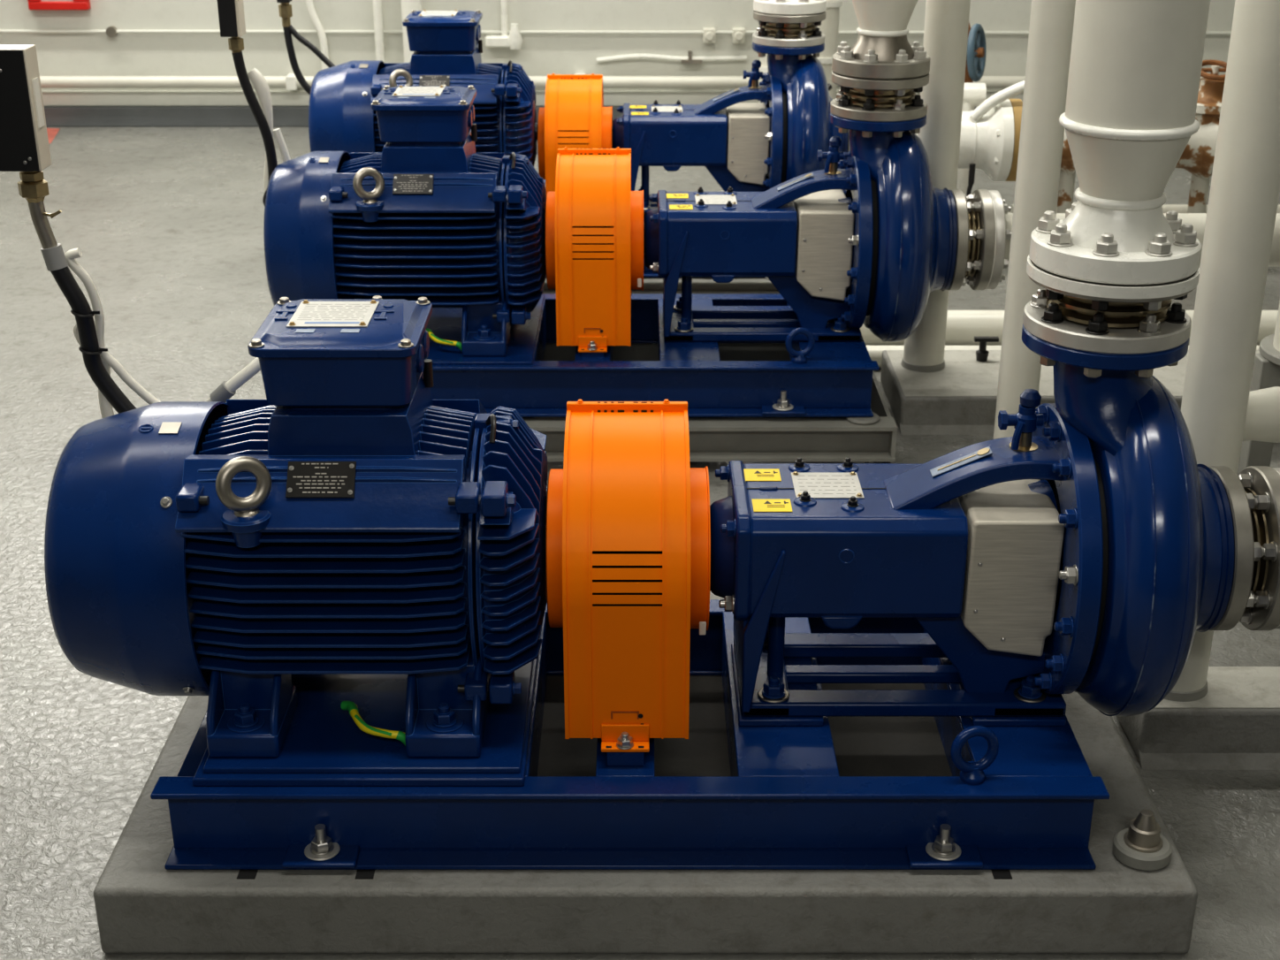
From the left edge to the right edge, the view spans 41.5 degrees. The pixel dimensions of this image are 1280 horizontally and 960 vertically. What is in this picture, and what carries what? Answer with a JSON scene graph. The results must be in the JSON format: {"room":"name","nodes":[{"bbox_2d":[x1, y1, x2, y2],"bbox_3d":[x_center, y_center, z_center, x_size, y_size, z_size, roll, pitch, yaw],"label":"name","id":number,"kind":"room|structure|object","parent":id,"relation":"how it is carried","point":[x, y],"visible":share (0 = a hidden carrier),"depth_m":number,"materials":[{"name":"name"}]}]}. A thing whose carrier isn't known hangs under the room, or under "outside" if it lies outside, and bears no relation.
{"room":"mechanical room","nodes":[
{"label":"mechanical room","id":0,"kind":"room"},
{"bbox_2d":[0,44,51,171],"bbox_3d":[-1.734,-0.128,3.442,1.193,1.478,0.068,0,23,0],"label":"cable box","id":1,"kind":"object","parent":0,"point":[24,140],"visible":1,"depth_m":3.18,"materials":[{"name":"black plastic"}]},
{"bbox_2d":[17,170,136,413],"bbox_3d":[-1.001,-0.278,3.402,0.401,0.714,0.056,-3,23,-6],"label":"power cable","id":2,"kind":"object","parent":1,"relation":"hanging from","point":[33,186],"visible":0.78,"depth_m":3.33,"materials":[{"name":"black rubber"}]},
{"bbox_2d":[64,247,160,418],"bbox_3d":[-1.007,-0.195,3.471,0.276,0.582,0.049,0,23,0],"label":"cable","id":3,"kind":"object","parent":2,"relation":"attached to","point":[108,360],"visible":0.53,"depth_m":3.43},
{"bbox_2d":[0,0,1235,91],"bbox_3d":[-0.500,-3.885,9.321,13.000,3.800,0.180,0,23,0],"label":"wall","id":4,"kind":"structure","parent":0,"point":[57,54],"depth_m":9.78,"materials":[{"name":"white paint"}]},
{"bbox_2d":[27,0,91,9],"bbox_3d":[-3.330,-2.901,9.608,0.340,0.435,0.060,0,23,0],"label":"wall sign","id":5,"kind":"object","parent":4,"relation":"attached to","point":[33,4],"visible":1,"depth_m":9.66,"materials":[{"name":"red paint"}]},
{"bbox_2d":[304,0,328,69],"bbox_3d":[-1.873,-3.944,9.155,0.141,3.541,0.042,0,23,0],"label":"pipe","id":6,"kind":"object","parent":4,"relation":"attached to","point":[323,40],"visible":0.68,"depth_m":9.71,"materials":[{"name":"white paint"}]},
{"bbox_2d":[372,0,385,62],"bbox_3d":[-1.500,-3.964,9.136,0.080,3.490,0.100,0,23,0],"label":"pipe","id":7,"kind":"object","parent":4,"relation":"attached to","point":[377,12],"visible":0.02,"depth_m":9.68,"materials":[{"name":"white paint"}]},
{"bbox_2d":[485,0,522,49],"bbox_3d":[-0.782,-4.030,9.100,0.215,3.340,0.114,0,23,0],"label":"pipe","id":8,"kind":"object","parent":4,"relation":"attached to","point":[514,41],"visible":1,"depth_m":9.70,"materials":[{"name":"white paint"}]},
{"bbox_2d":[44,106,976,126],"bbox_3d":[-0.500,-2.140,9.926,13.000,0.115,0.070,0,23,0],"label":"baseboard","id":9,"kind":"structure","parent":4,"relation":"attached to","point":[55,116],"depth_m":9.89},
{"bbox_2d":[41,91,1023,106],"bbox_3d":[-0.500,-2.237,9.898,13.000,0.085,0.045,0,23,0],"label":"trim","id":10,"kind":"structure","parent":4,"relation":"attached to","point":[50,98],"depth_m":9.88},
{"bbox_2d":[0,25,1231,37],"bbox_3d":[-0.500,-2.590,9.751,12.800,0.058,0.040,0,23,0],"label":"conduit","id":11,"kind":"object","parent":4,"relation":"attached to","point":[111,31],"visible":0.55,"depth_m":9.75,"materials":[{"name":"silver metal"}]},
{"bbox_2d":[702,27,716,43],"bbox_3d":[0.400,-2.565,9.743,0.070,0.080,0.075,0,23,0],"label":"junction box","id":12,"kind":"object","parent":11,"relation":"attached to","point":[709,33],"visible":1,"depth_m":9.71,"materials":[{"name":"white paint"}]},
{"bbox_2d":[731,27,745,43],"bbox_3d":[0.570,-2.565,9.743,0.070,0.080,0.075,0,23,0],"label":"junction box","id":13,"kind":"object","parent":11,"relation":"attached to","point":[738,33],"visible":1,"depth_m":9.71,"materials":[{"name":"white paint"}]},
{"bbox_2d":[39,73,1202,90],"bbox_3d":[-0.500,-2.317,9.823,12.800,0.078,0.120,0,23,0],"label":"pipe","id":14,"kind":"object","parent":4,"relation":"attached to","point":[290,82],"visible":0.34,"depth_m":9.78,"materials":[{"name":"white metal"}]},
{"bbox_2d":[596,50,746,63],"bbox_3d":[0.184,-2.453,9.798,0.872,0.069,0.060,0,23,0],"label":"cable","id":15,"kind":"object","parent":4,"relation":"attached to","point":[689,59],"visible":1,"depth_m":9.80,"materials":[{"name":"white paint"}]},
{"bbox_2d":[0,126,1279,959],"bbox_3d":[-0.500,0.313,4.422,13.000,0.100,12.120,0,23,0],"label":"floor","id":16,"kind":"structure","parent":0,"point":[166,223],"depth_m":5.08,"materials":[{"name":"grey concrete"}]},
{"bbox_2d":[46,128,60,144],"bbox_3d":[-3.530,-1.961,9.649,0.440,0.002,0.520,0,23,0],"label":"floor marking","id":17,"kind":"object","parent":16,"relation":"on","point":[52,133],"depth_m":9.74,"materials":[{"name":"red paint"}]},
{"bbox_2d":[400,0,421,62],"bbox_3d":[-1.300,-3.798,9.130,0.116,3.790,0.116,0,23,0],"label":"pipe","id":18,"kind":"object","parent":16,"relation":"on","point":[407,6],"visible":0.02,"depth_m":9.58,"materials":[{"name":"white paint"}]},
{"bbox_2d":[93,675,1197,953],"bbox_3d":[0.010,0.569,3.390,1.950,0.236,0.900,0,23,0],"label":"concrete plinth","id":19,"kind":"object","parent":16,"relation":"on","point":[142,906],"depth_m":3.00,"materials":[{"name":"grey concrete"}]},
{"bbox_2d":[150,599,1109,869],"bbox_3d":[-0.018,0.430,3.315,1.685,0.261,0.774,0,23,0],"label":"base frame","id":20,"kind":"object","parent":19,"relation":"on","point":[1020,793],"visible":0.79,"depth_m":3.04,"materials":[{"name":"blue paint"}]},
{"bbox_2d":[44,295,548,757],"bbox_3d":[-0.554,0.041,3.155,1.008,0.744,0.610,0,23,0],"label":"motor","id":21,"kind":"object","parent":20,"relation":"on","point":[348,519],"visible":0.98,"depth_m":2.96,"materials":[{"name":"blue paint"}]},
{"bbox_2d":[205,357,260,402],"bbox_3d":[-0.729,-0.204,3.353,0.308,0.176,0.106,6,24,14],"label":"conduit","id":22,"kind":"object","parent":21,"relation":"attached to","point":[226,390],"visible":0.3,"depth_m":3.34,"materials":[{"name":"grey plastic"}]},
{"bbox_2d":[227,713,265,732],"bbox_3d":[-0.709,0.436,3.038,0.068,0.003,0.068,0,23,0],"label":"bolt","id":23,"kind":"object","parent":21,"relation":"in","point":[256,723],"depth_m":3.02,"materials":[{"name":"blue paint"}]},
{"bbox_2d":[293,463,347,493],"bbox_3d":[-0.551,-0.004,2.910,0.093,0.040,0.037,0,23,0],"label":"print","id":24,"kind":"object","parent":21,"relation":"attached to","point":[308,477],"depth_m":2.91},
{"bbox_2d":[297,304,371,319],"bbox_3d":[-0.546,-0.301,3.021,0.117,0.001,0.094,0,23,0],"label":"print","id":25,"kind":"object","parent":21,"relation":"on","point":[304,311],"depth_m":3.02},
{"bbox_2d":[426,713,463,732],"bbox_3d":[-0.351,0.436,3.038,0.068,0.003,0.068,0,23,0],"label":"washer","id":26,"kind":"object","parent":21,"relation":"in","point":[453,724],"depth_m":3.02,"materials":[{"name":"blue paint"}]},
{"bbox_2d":[304,842,340,860],"bbox_3d":[-0.572,0.666,3.038,0.064,0.005,0.064,0,23,0],"label":"washer","id":27,"kind":"object","parent":20,"relation":"in","point":[331,851],"depth_m":3.02,"materials":[{"name":"silver metal"}]},
{"bbox_2d":[545,399,710,765],"bbox_3d":[-0.017,0.144,3.182,0.306,0.579,0.562,0,23,0],"label":"guard","id":28,"kind":"object","parent":20,"relation":"on","point":[628,538],"visible":0.98,"depth_m":2.99,"materials":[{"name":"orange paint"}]},
{"bbox_2d":[925,842,961,860],"bbox_3d":[0.546,0.666,3.038,0.064,0.005,0.064,0,23,0],"label":"washer","id":29,"kind":"object","parent":20,"relation":"in","point":[934,851],"depth_m":3.02,"materials":[{"name":"silver metal"}]},
{"bbox_2d":[709,323,1234,716],"bbox_3d":[0.561,0.074,3.169,1.022,0.749,0.630,0,23,0],"label":"pump","id":30,"kind":"object","parent":20,"relation":"on","point":[1085,550],"visible":0.89,"depth_m":3.04,"materials":[{"name":"blue paint"}]},
{"bbox_2d":[763,626,768,646],"bbox_3d":[0.252,0.302,3.387,0.060,0.040,0.060,0,23,0],"label":"washer","id":31,"kind":"object","parent":30,"relation":"in","point":[765,643],"depth_m":3.37,"materials":[{"name":"blue paint"}]},
{"bbox_2d":[754,470,777,476],"bbox_3d":[0.239,-0.012,3.209,0.045,0.001,0.029,0,23,0],"label":"print","id":32,"kind":"object","parent":30,"relation":"on","point":[757,473],"depth_m":3.21,"materials":[{"name":"black"}]},
{"bbox_2d":[757,675,789,703],"bbox_3d":[0.252,0.389,3.181,0.060,0.040,0.060,0,23,0],"label":"bolt","id":33,"kind":"object","parent":30,"relation":"in","point":[773,691],"depth_m":3.17,"materials":[{"name":"blue paint"}]},
{"bbox_2d":[764,501,788,507],"bbox_3d":[0.248,0.043,3.077,0.045,0.001,0.029,0,23,0],"label":"print","id":34,"kind":"object","parent":30,"relation":"on","point":[767,504],"depth_m":3.08,"materials":[{"name":"black"}]},
{"bbox_2d":[799,486,856,494],"bbox_3d":[0.349,0.009,3.158,0.105,0.001,0.087,0,23,0],"label":"print","id":35,"kind":"object","parent":30,"relation":"on","point":[811,490],"depth_m":3.13},
{"bbox_2d":[1013,675,1045,703],"bbox_3d":[0.736,0.389,3.181,0.060,0.040,0.060,0,23,0],"label":"bolt","id":36,"kind":"object","parent":30,"relation":"in","point":[1028,692],"depth_m":3.17,"materials":[{"name":"blue paint"}]},
{"bbox_2d":[1022,259,1195,354],"bbox_3d":[0.833,-0.326,2.999,0.289,0.120,0.289,0,23,0],"label":"expansion joint","id":37,"kind":"object","parent":30,"relation":"on","point":[1062,318],"visible":0.59,"depth_m":2.91,"materials":[{"name":"metal"}]},
{"bbox_2d":[1026,255,1200,298],"bbox_3d":[0.833,-0.372,2.980,0.295,0.020,0.295,0,23,0],"label":"flange","id":38,"kind":"object","parent":37,"relation":"on","point":[1102,291],"visible":0.52,"depth_m":2.86,"materials":[{"name":"white metal"}]},
{"bbox_2d":[1028,0,1210,284],"bbox_3d":[0.833,-1.596,2.460,0.289,2.633,0.289,0,23,0],"label":"discharge riser","id":39,"kind":"object","parent":37,"relation":"on","point":[1128,120],"visible":1,"depth_m":2.81,"materials":[{"name":"white paint"}]},
{"bbox_2d":[1208,465,1279,630],"bbox_3d":[1.129,0.129,3.192,0.114,0.310,0.310,0,23,0],"label":"expansion joint","id":40,"kind":"object","parent":30,"relation":"attached to","point":[1253,494],"visible":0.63,"depth_m":3.08,"materials":[{"name":"grey metal"}]},
{"bbox_2d":[1272,467,1279,628],"bbox_3d":[3.592,0.129,3.192,4.816,0.306,0.306,0,23,0],"label":"pipe","id":41,"kind":"object","parent":40,"relation":"attached to","point":[1277,469],"visible":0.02,"depth_m":3.16,"materials":[{"name":"white metal"}]},
{"bbox_2d":[542,276,779,293],"bbox_3d":[-0.280,-0.923,7.102,1.840,0.081,0.880,0,23,0],"label":"concrete plinth","id":42,"kind":"object","parent":16,"relation":"on","point":[651,285],"visible":0.05,"depth_m":6.74,"materials":[{"name":"concrete"}]},
{"bbox_2d":[643,217,766,276],"bbox_3d":[-0.258,-1.075,7.021,1.685,0.261,0.774,0,23,0],"label":"base frame","id":43,"kind":"object","parent":42,"relation":"on","point":[647,272],"visible":0.02,"depth_m":6.72,"materials":[{"name":"blue paint"}]},
{"bbox_2d":[308,9,537,166],"bbox_3d":[-0.799,-1.494,6.773,1.008,0.744,0.610,0,23,0],"label":"motor","id":44,"kind":"object","parent":43,"relation":"on","point":[446,45],"visible":0.58,"depth_m":6.56,"materials":[{"name":"blue paint"}]},
{"bbox_2d":[423,79,445,86],"bbox_3d":[-0.796,-1.539,6.527,0.093,0.040,0.037,0,23,0],"label":"print","id":45,"kind":"object","parent":44,"relation":"attached to","point":[426,82],"depth_m":6.53},
{"bbox_2d":[422,13,452,15],"bbox_3d":[-0.791,-1.836,6.638,0.117,0.001,0.094,0,23,0],"label":"print","id":46,"kind":"object","parent":44,"relation":"on","point":[422,13],"depth_m":6.62},
{"bbox_2d":[537,73,612,194],"bbox_3d":[-0.257,-1.354,6.892,0.306,0.579,0.562,0,23,0],"label":"guard","id":47,"kind":"object","parent":43,"relation":"on","point":[574,115],"visible":0.67,"depth_m":6.67,"materials":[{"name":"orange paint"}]},
{"bbox_2d":[611,41,848,214],"bbox_3d":[0.321,-1.423,6.879,1.022,0.707,0.630,0,23,0],"label":"pump","id":48,"kind":"object","parent":43,"relation":"on","point":[776,140],"visible":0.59,"depth_m":6.73,"materials":[{"name":"blue paint"}]},
{"bbox_2d":[643,198,650,209],"bbox_3d":[0.012,-1.128,6.883,0.060,0.040,0.060,0,23,0],"label":"washer","id":49,"kind":"object","parent":48,"relation":"in","point":[645,204],"depth_m":6.87,"materials":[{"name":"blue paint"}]},
{"bbox_2d":[657,107,679,109],"bbox_3d":[0.110,-1.508,6.859,0.105,0.001,0.087,0,23,0],"label":"print","id":50,"kind":"object","parent":48,"relation":"on","point":[658,108],"depth_m":6.87},
{"bbox_2d":[752,10,826,47],"bbox_3d":[0.593,-1.804,6.717,0.289,0.120,0.289,0,23,0],"label":"expansion joint","id":51,"kind":"object","parent":48,"relation":"on","point":[773,30],"visible":0.93,"depth_m":6.62,"materials":[{"name":"metal"}]},
{"bbox_2d":[753,0,826,15],"bbox_3d":[0.593,-3.116,6.160,0.289,2.725,0.289,0,23,0],"label":"discharge riser","id":52,"kind":"object","parent":51,"relation":"on","point":[778,7],"visible":1,"depth_m":6.57,"materials":[{"name":"white paint"}]},
{"bbox_2d":[847,129,850,152],"bbox_3d":[0.889,-1.388,6.894,0.114,0.310,0.310,0,23,0],"label":"expansion joint","id":53,"kind":"object","parent":48,"relation":"attached to","point":[849,148],"visible":0.03,"depth_m":6.75,"materials":[{"name":"grey metal"}]},
{"bbox_2d":[522,342,897,463],"bbox_3d":[-0.156,-0.265,5.448,1.840,0.162,0.880,0,23,0],"label":"concrete plinth","id":54,"kind":"object","parent":16,"relation":"on","point":[867,439],"visible":0.35,"depth_m":5.09,"materials":[{"name":"concrete"}]},
{"bbox_2d":[424,293,879,417],"bbox_3d":[-0.134,-0.455,5.350,1.685,0.261,0.774,0,23,0],"label":"base frame","id":55,"kind":"object","parent":54,"relation":"on","point":[819,378],"visible":0.6,"depth_m":5.07,"materials":[{"name":"blue paint"}]},
{"bbox_2d":[263,84,546,356],"bbox_3d":[-0.646,-0.826,5.199,0.960,0.744,0.610,0,23,0],"label":"motor","id":56,"kind":"object","parent":55,"relation":"on","point":[440,220],"visible":0.91,"depth_m":5.00,"materials":[{"name":"blue paint"}]},
{"bbox_2d":[396,175,428,191],"bbox_3d":[-0.667,-0.871,4.953,0.093,0.040,0.037,0,23,0],"label":"print","id":57,"kind":"object","parent":56,"relation":"attached to","point":[405,183],"depth_m":4.95},
{"bbox_2d":[397,89,439,93],"bbox_3d":[-0.662,-1.168,5.064,0.117,0.001,0.094,0,23,0],"label":"print","id":58,"kind":"object","parent":56,"relation":"on","point":[400,91],"depth_m":5.05},
{"bbox_2d":[473,333,495,340],"bbox_3d":[-0.468,-0.431,5.081,0.068,0.003,0.068,0,23,0],"label":"washer","id":59,"kind":"object","parent":56,"relation":"in","point":[476,336],"depth_m":5.06,"materials":[{"name":"blue paint"}]},
{"bbox_2d":[545,146,643,357],"bbox_3d":[-0.133,-0.727,5.224,0.306,0.579,0.562,0,23,0],"label":"guard","id":60,"kind":"object","parent":55,"relation":"on","point":[594,219],"visible":1,"depth_m":5.03,"materials":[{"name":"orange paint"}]},
{"bbox_2d":[772,403,793,411],"bbox_3d":[0.430,-0.220,5.073,0.064,0.005,0.064,0,23,0],"label":"washer","id":61,"kind":"object","parent":55,"relation":"in","point":[775,407],"depth_m":5.06,"materials":[{"name":"silver metal"}]},
{"bbox_2d":[643,112,957,342],"bbox_3d":[0.445,-0.779,5.218,1.022,0.707,0.630,0,23,0],"label":"pump","id":62,"kind":"object","parent":55,"relation":"on","point":[867,240],"visible":0.96,"depth_m":5.09,"materials":[{"name":"blue paint"}]},
{"bbox_2d":[673,296,681,311],"bbox_3d":[0.136,-0.571,5.428,0.060,0.040,0.060,0,23,0],"label":"bolt","id":63,"kind":"object","parent":62,"relation":"in","point":[678,307],"depth_m":5.42,"materials":[{"name":"blue paint"}]},
{"bbox_2d":[674,316,693,332],"bbox_3d":[0.136,-0.484,5.222,0.060,0.040,0.060,0,23,0],"label":"bolt","id":64,"kind":"object","parent":62,"relation":"in","point":[683,325],"depth_m":5.21,"materials":[{"name":"blue paint"}]},
{"bbox_2d":[830,316,849,332],"bbox_3d":[0.620,-0.484,5.222,0.060,0.040,0.060,0,23,0],"label":"bolt","id":65,"kind":"object","parent":62,"relation":"in","point":[841,325],"depth_m":5.21,"materials":[{"name":"blue paint"}]},
{"bbox_2d":[830,70,929,121],"bbox_3d":[0.717,-1.160,5.057,0.289,0.120,0.289,0,23,0],"label":"expansion joint","id":66,"kind":"object","parent":62,"relation":"on","point":[871,100],"visible":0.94,"depth_m":4.96,"materials":[{"name":"grey metal"}]},
{"bbox_2d":[831,0,930,79],"bbox_3d":[0.717,-2.446,4.511,0.289,2.669,0.289,0,23,0],"label":"discharge riser","id":67,"kind":"object","parent":66,"relation":"on","point":[881,49],"visible":1,"depth_m":4.92,"materials":[{"name":"white metal"}]},
{"bbox_2d":[947,189,995,289],"bbox_3d":[1.013,-0.744,5.233,0.114,0.310,0.310,0,23,0],"label":"expansion joint","id":68,"kind":"object","parent":62,"relation":"attached to","point":[975,212],"visible":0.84,"depth_m":5.12,"materials":[{"name":"grey metal"}]},
{"bbox_2d":[984,190,1279,289],"bbox_3d":[3.534,-0.744,5.233,4.932,0.306,0.306,0,23,0],"label":"pipe","id":69,"kind":"object","parent":68,"relation":"attached to","point":[1002,217],"visible":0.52,"depth_m":5.15,"materials":[{"name":"white metal"}]},
{"bbox_2d":[758,53,768,102],"bbox_3d":[0.740,-3.525,8.485,0.224,3.790,0.224,0,23,0],"label":"pipe","id":70,"kind":"object","parent":16,"relation":"on","point":[764,68],"visible":0.06,"depth_m":8.98,"materials":[{"name":"white metal"}]},
{"bbox_2d":[812,0,842,99],"bbox_3d":[1.020,-3.642,8.761,0.164,3.790,0.164,0,23,0],"label":"pipe","id":71,"kind":"object","parent":16,"relation":"on","point":[829,26],"visible":0.33,"depth_m":9.22,"materials":[{"name":"white metal"}]},
{"bbox_2d":[956,82,986,196],"bbox_3d":[1.375,-1.335,7.242,0.150,0.730,0.100,0,23,0],"label":"stub","id":72,"kind":"object","parent":16,"relation":"on","point":[974,93],"visible":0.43,"depth_m":7.09,"materials":[{"name":"white paint"}]},
{"bbox_2d":[964,22,986,82],"bbox_3d":[1.415,-1.499,7.335,0.160,0.960,0.223,0,23,0],"label":"handwheel","id":73,"kind":"object","parent":16,"relation":"on","point":[976,54],"visible":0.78,"depth_m":7.18,"materials":[{"name":"blue metal"}]},
{"bbox_2d":[958,80,1024,196],"bbox_3d":[1.391,-1.264,6.946,0.382,0.773,0.330,0,23,0],"label":"spool","id":74,"kind":"object","parent":16,"relation":"on","point":[990,133],"visible":0.75,"depth_m":6.78,"materials":[{"name":"white paint"}]},
{"bbox_2d":[993,0,1075,439],"bbox_3d":[1.068,-1.688,4.159,0.126,3.790,0.126,0,23,0],"label":"vertical pipe","id":75,"kind":"object","parent":16,"relation":"on","point":[1051,21],"visible":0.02,"depth_m":4.48,"materials":[{"name":"white metal"}]},
{"bbox_2d":[866,345,1259,368],"bbox_3d":[3.100,-0.434,5.952,5.300,0.080,0.080,0,23,0],"label":"pipe","id":76,"kind":"object","parent":16,"relation":"on","point":[875,352],"visible":0.02,"depth_m":5.92,"materials":[{"name":"white metal"}]},
{"bbox_2d":[1056,128,1075,213],"bbox_3d":[1.760,-1.260,6.948,0.440,0.822,0.300,0,23,0],"label":"valve","id":77,"kind":"object","parent":16,"relation":"on","point":[1066,184],"visible":0.02,"depth_m":6.93,"materials":[{"name":"metal"}]},
{"bbox_2d":[860,310,1278,345],"bbox_3d":[3.150,-0.540,6.113,5.300,0.150,0.130,0,23,0],"label":"pipe","id":78,"kind":"object","parent":16,"relation":"on","point":[962,327],"visible":0.02,"depth_m":6.05,"materials":[{"name":"white metal"}]},
{"bbox_2d":[880,350,1260,434],"bbox_3d":[3.365,-0.297,5.581,5.070,0.117,0.510,0,23,0],"label":"concrete plinth","id":79,"kind":"object","parent":16,"relation":"on","point":[960,398],"visible":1,"depth_m":5.42,"materials":[{"name":"grey concrete"}]},
{"bbox_2d":[900,0,970,372],"bbox_3d":[0.945,-2.074,4.918,0.146,3.673,0.146,0,23,0],"label":"vertical pipe","id":80,"kind":"object","parent":79,"relation":"on","point":[946,21],"visible":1,"depth_m":5.26,"materials":[{"name":"white metal"}]},
{"bbox_2d":[974,336,998,361],"bbox_3d":[1.160,-0.440,5.667,0.080,0.080,0.044,0,23,0],"label":"valve","id":81,"kind":"object","parent":79,"relation":"on","point":[981,354],"visible":1,"depth_m":5.65,"materials":[{"name":"black metal"}]},
{"bbox_2d":[1009,204,1279,213],"bbox_3d":[3.750,-1.081,7.296,4.300,0.220,0.120,0,23,0],"label":"pipe","id":82,"kind":"object","parent":16,"relation":"on","point":[1178,208],"visible":0.15,"depth_m":7.23,"materials":[{"name":"white metal"}]},
{"bbox_2d":[1117,666,1279,769],"bbox_3d":[3.482,0.511,3.664,4.835,0.127,0.230,0,23,0],"label":"concrete plinth","id":83,"kind":"object","parent":16,"relation":"on","point":[1236,726],"visible":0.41,"depth_m":3.59,"materials":[{"name":"grey concrete"}]},
{"bbox_2d":[1163,0,1279,701],"bbox_3d":[1.158,-1.241,2.942,0.138,3.663,0.138,0,23,0],"label":"vertical pipe","id":84,"kind":"object","parent":83,"relation":"on","point":[1245,187],"visible":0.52,"depth_m":3.23,"materials":[{"name":"white metal"}]},
{"bbox_2d":[1241,386,1279,442],"bbox_3d":[2.410,-0.195,3.835,2.564,0.226,0.145,-6,24,-14],"label":"pipe","id":85,"kind":"object","parent":84,"relation":"attached to","point":[1262,418],"visible":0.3,"depth_m":3.51,"materials":[{"name":"white metal"}]},
{"bbox_2d":[1174,59,1226,213],"bbox_3d":[2.310,-1.279,6.940,0.506,0.863,0.345,0,23,0],"label":"valve","id":86,"kind":"object","parent":16,"relation":"on","point":[1197,158],"visible":0.16,"depth_m":6.78,"materials":[{"name":"metal"}]},
{"bbox_2d":[1237,301,1279,474],"bbox_3d":[1.650,-1.454,3.607,0.420,3.790,0.300,0,23,0],"label":"pipe","id":87,"kind":"object","parent":16,"relation":"on","point":[1266,371],"visible":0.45,"depth_m":4.11,"materials":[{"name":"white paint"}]},
{"bbox_3d":[-0.500,-3.335,2.971,13.000,0.150,12.300,0,23,0],"label":"ceiling","id":88,"kind":"structure","parent":0,"visible":0},
{"bbox_2d":[217,0,245,37],"bbox_3d":[-1.221,-2.526,4.564,0.060,2.585,0.080,0,23,0],"label":"cable box","id":89,"kind":"object","parent":88,"relation":"hanging from","point":[231,12],"visible":1,"depth_m":5.02,"materials":[{"name":"black plastic"}]},
{"bbox_2d":[228,37,277,206],"bbox_3d":[-1.133,-1.074,5.309,0.111,0.670,0.326,8,24,19],"label":"power cable","id":90,"kind":"object","parent":89,"relation":"hanging from","point":[236,44],"visible":0.54,"depth_m":5.14,"materials":[{"name":"black rubber"}]},
{"bbox_2d":[247,68,290,192],"bbox_3d":[-1.143,-1.023,5.257,0.122,0.512,0.045,0,23,0],"label":"cable","id":91,"kind":"object","parent":90,"relation":"attached to","point":[259,82],"visible":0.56,"depth_m":5.19,"materials":[{"name":"white plastic"}]},
{"bbox_2d":[276,0,292,2],"bbox_3d":[-1.487,-3.269,6.530,0.052,2.753,0.070,0,23,0],"label":"cable box","id":92,"kind":"object","parent":88,"relation":"hanging from","point":[278,1],"visible":1,"depth_m":7.03,"materials":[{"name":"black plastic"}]},
{"bbox_2d":[278,2,335,94],"bbox_3d":[-1.346,-1.783,7.142,0.340,0.461,0.070,4,23,10],"label":"power cable","id":93,"kind":"object","parent":92,"relation":"hanging from","point":[285,9],"visible":0.68,"depth_m":7.13,"materials":[{"name":"black rubber"}]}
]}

